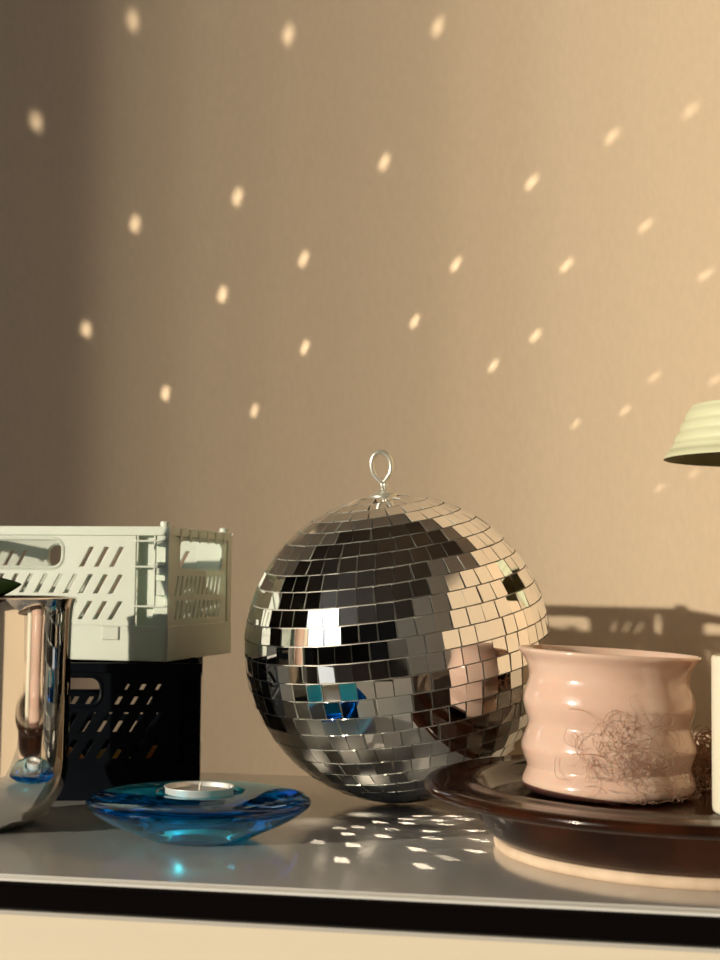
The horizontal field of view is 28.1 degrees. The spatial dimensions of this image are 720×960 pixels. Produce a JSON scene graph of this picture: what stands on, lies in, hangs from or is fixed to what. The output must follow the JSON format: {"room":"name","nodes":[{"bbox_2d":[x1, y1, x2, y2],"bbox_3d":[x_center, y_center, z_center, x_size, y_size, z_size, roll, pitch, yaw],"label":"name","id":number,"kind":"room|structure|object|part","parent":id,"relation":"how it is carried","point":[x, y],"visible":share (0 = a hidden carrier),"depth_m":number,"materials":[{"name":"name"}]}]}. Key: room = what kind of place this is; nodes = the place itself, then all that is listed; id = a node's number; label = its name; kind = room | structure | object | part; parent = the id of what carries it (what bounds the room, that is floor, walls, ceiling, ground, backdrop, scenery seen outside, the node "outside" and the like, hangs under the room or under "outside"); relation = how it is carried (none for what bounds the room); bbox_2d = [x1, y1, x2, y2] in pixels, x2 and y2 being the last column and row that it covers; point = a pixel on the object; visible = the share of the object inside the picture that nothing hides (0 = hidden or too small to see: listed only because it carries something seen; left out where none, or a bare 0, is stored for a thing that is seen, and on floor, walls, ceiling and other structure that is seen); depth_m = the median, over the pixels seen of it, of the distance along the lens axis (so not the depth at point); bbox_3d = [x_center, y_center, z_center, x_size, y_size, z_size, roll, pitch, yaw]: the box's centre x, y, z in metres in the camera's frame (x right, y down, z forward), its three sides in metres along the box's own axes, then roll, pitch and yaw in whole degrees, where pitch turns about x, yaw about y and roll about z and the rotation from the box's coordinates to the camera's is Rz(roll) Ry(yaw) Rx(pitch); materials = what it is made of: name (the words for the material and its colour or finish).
{"room":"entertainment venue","nodes":[
{"label":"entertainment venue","id":0,"kind":"room"},
{"bbox_2d":[0,0,719,775],"bbox_3d":[-0.668,-0.257,1.541,3.550,2.500,0.100,0,-4,10],"label":"wall","id":1,"kind":"structure","parent":0,"point":[252,251],"depth_m":1.36,"materials":[{"name":"paint"}]},
{"bbox_3d":[-1.239,0.813,-1.708,3.550,0.100,6.530,0,-4,10],"label":"floor","id":2,"kind":"structure","parent":0,"visible":0},
{"bbox_2d":[0,772,719,959],"bbox_3d":[-0.032,0.578,0.828,1.750,0.750,0.403,0,-4,10],"label":"sideboard","id":3,"kind":"object","parent":2,"relation":"on","point":[348,877],"visible":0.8,"depth_m":0.69,"materials":[{"name":"white laminate"}]},
{"bbox_2d":[0,595,77,830],"bbox_3d":[-0.226,0.134,0.835,0.119,0.132,0.119,0,-4,10],"label":"vase","id":4,"kind":"object","parent":3,"relation":"on","point":[36,631],"visible":1,"depth_m":0.80,"materials":[{"name":"silver metal"}]},
{"bbox_2d":[0,577,20,596],"bbox_3d":[-0.241,0.041,0.844,0.139,0.139,0.106,0,-4,10],"label":"plant","id":5,"kind":"object","parent":4,"relation":"in","point":[6,585],"visible":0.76,"depth_m":0.82,"materials":[{"name":"green plant"}]},
{"bbox_2d":[55,657,202,800],"bbox_3d":[-0.222,0.165,0.993,0.225,0.092,0.131,1,-4,-6],"label":"crate","id":6,"kind":"object","parent":3,"relation":"on","point":[171,720],"visible":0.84,"depth_m":0.94,"materials":[{"name":"black plastic"}]},
{"bbox_2d":[69,747,83,757],"bbox_3d":[-0.198,0.191,0.954,0.035,0.029,0.035,0,-4,10],"label":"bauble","id":7,"kind":"object","parent":6,"relation":"in","point":[70,748],"visible":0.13,"depth_m":0.95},
{"bbox_2d":[96,749,130,757],"bbox_3d":[-0.167,0.193,0.959,0.033,0.027,0.033,0,-4,10],"label":"bauble","id":8,"kind":"object","parent":6,"relation":"in","point":[118,751],"visible":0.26,"depth_m":0.95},
{"bbox_2d":[0,521,232,661],"bbox_3d":[-0.219,0.078,1.031,0.225,0.092,0.131,0,-4,13],"label":"crate","id":9,"kind":"object","parent":6,"relation":"on","point":[184,612],"visible":0.92,"depth_m":0.96,"materials":[{"name":"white plastic"}]},
{"bbox_3d":[-0.234,0.067,0.971,0.176,0.065,0.002,0,-4,13],"label":"panel","id":10,"kind":"part","parent":9,"relation":"part of","materials":[{"name":"white plastic"}]},
{"bbox_3d":[-0.204,0.076,1.093,0.176,0.065,0.002,0,-4,13],"label":"panel","id":11,"kind":"part","parent":9,"relation":"part of","materials":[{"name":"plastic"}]},
{"bbox_2d":[72,622,230,661],"bbox_3d":[-0.220,0.112,1.028,0.224,0.023,0.131,0,-4,13],"label":"crate","id":12,"kind":"object","parent":9,"relation":"on","point":[111,641],"depth_m":0.95,"materials":[{"name":"white plastic"}]},
{"bbox_3d":[-0.136,0.066,0.951,0.025,0.066,0.010,0,-4,13],"label":"corner post","id":13,"kind":"part","parent":9,"relation":"part of","materials":[{"name":"white plastic"}]},
{"bbox_3d":[-0.112,0.071,1.006,0.002,0.065,0.114,0,-4,13],"label":"panel","id":14,"kind":"part","parent":9,"relation":"part of","materials":[{"name":"white plastic"}]},
{"bbox_3d":[-0.108,0.075,1.067,0.025,0.066,0.010,0,-4,13],"label":"corner post","id":15,"kind":"part","parent":9,"relation":"part of","materials":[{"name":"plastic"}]},
{"bbox_3d":[-0.216,0.154,0.932,0.197,0.065,0.002,1,-4,-6],"label":"panel","id":16,"kind":"part","parent":6,"relation":"part of","materials":[{"name":"black plastic"}]},
{"bbox_3d":[-0.229,0.163,1.056,0.197,0.065,0.002,1,-4,-6],"label":"panel","id":17,"kind":"part","parent":6,"relation":"part of","materials":[{"name":"black plastic"}]},
{"bbox_2d":[146,745,157,757],"bbox_3d":[-0.135,0.193,0.965,0.035,0.029,0.035,0,-4,10],"label":"bauble","id":18,"kind":"object","parent":6,"relation":"in","point":[154,747],"visible":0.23,"depth_m":0.96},
{"bbox_3d":[-0.112,0.156,0.946,0.014,0.066,0.010,1,-4,-6],"label":"corner post","id":19,"kind":"part","parent":6,"relation":"part of","materials":[{"name":"black plastic"}]},
{"bbox_3d":[-0.125,0.164,1.065,0.014,0.066,0.010,1,-4,-6],"label":"corner post","id":20,"kind":"part","parent":6,"relation":"part of","materials":[{"name":"black plastic"}]},
{"bbox_2d":[86,780,310,846],"bbox_3d":[-0.089,0.186,0.801,0.124,0.026,0.124,-1,-4,23],"label":"tealight holder","id":21,"kind":"object","parent":3,"relation":"on","point":[143,810],"visible":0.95,"depth_m":0.76,"materials":[{"name":"blue glass"}]},
{"bbox_2d":[164,781,234,797],"bbox_3d":[-0.089,0.177,0.801,0.039,0.018,0.039,0,-4,10],"label":"tealight","id":22,"kind":"object","parent":21,"relation":"in","point":[185,789],"visible":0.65,"depth_m":0.80,"materials":[{"name":"silver metal"}]},
{"bbox_2d":[244,449,550,803],"bbox_3d":[0.025,0.096,0.946,0.201,0.228,0.201,-2,-5,32],"label":"ball","id":23,"kind":"object","parent":3,"relation":"on","point":[382,639],"visible":0.88,"depth_m":0.87,"materials":[{"name":"silver tile"}]},
{"bbox_2d":[424,753,719,890],"bbox_3d":[0.180,0.182,0.782,0.291,0.038,0.291,-1,-4,18],"label":"serving dish","id":24,"kind":"object","parent":3,"relation":"on","point":[669,845],"visible":0.71,"depth_m":0.69,"materials":[{"name":"brown ceramic"}]},
{"bbox_2d":[518,645,701,803],"bbox_3d":[0.140,0.135,0.811,0.102,0.081,0.102,-2,-5,31],"label":"cup","id":25,"kind":"object","parent":24,"relation":"on","point":[563,680],"visible":0.97,"depth_m":0.77,"materials":[{"name":"pink ceramic"}]},
{"bbox_2d":[554,695,711,805],"bbox_3d":[0.171,0.146,0.805,0.051,0.058,0.138,-3,-6,45],"label":"dried plant","id":26,"kind":"object","parent":24,"relation":"on","point":[702,758],"visible":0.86,"depth_m":0.77,"materials":[{"name":"brown plant"}]},
{"bbox_2d":[711,654,719,814],"bbox_3d":[0.209,0.131,0.743,0.054,0.081,0.054,0,-4,10],"label":"candle cup","id":27,"kind":"object","parent":24,"relation":"on","point":[715,660],"visible":1,"depth_m":0.74,"materials":[{"name":"beige ceramic"}]},
{"bbox_2d":[663,399,719,466],"bbox_3d":[0.279,0.081,0.997,0.134,0.271,0.134,0,-4,10],"label":"table lamp","id":28,"kind":"object","parent":3,"relation":"on","point":[697,442],"visible":0.94,"depth_m":0.98,"materials":[{"name":"pale green painted metal"}]}
]}

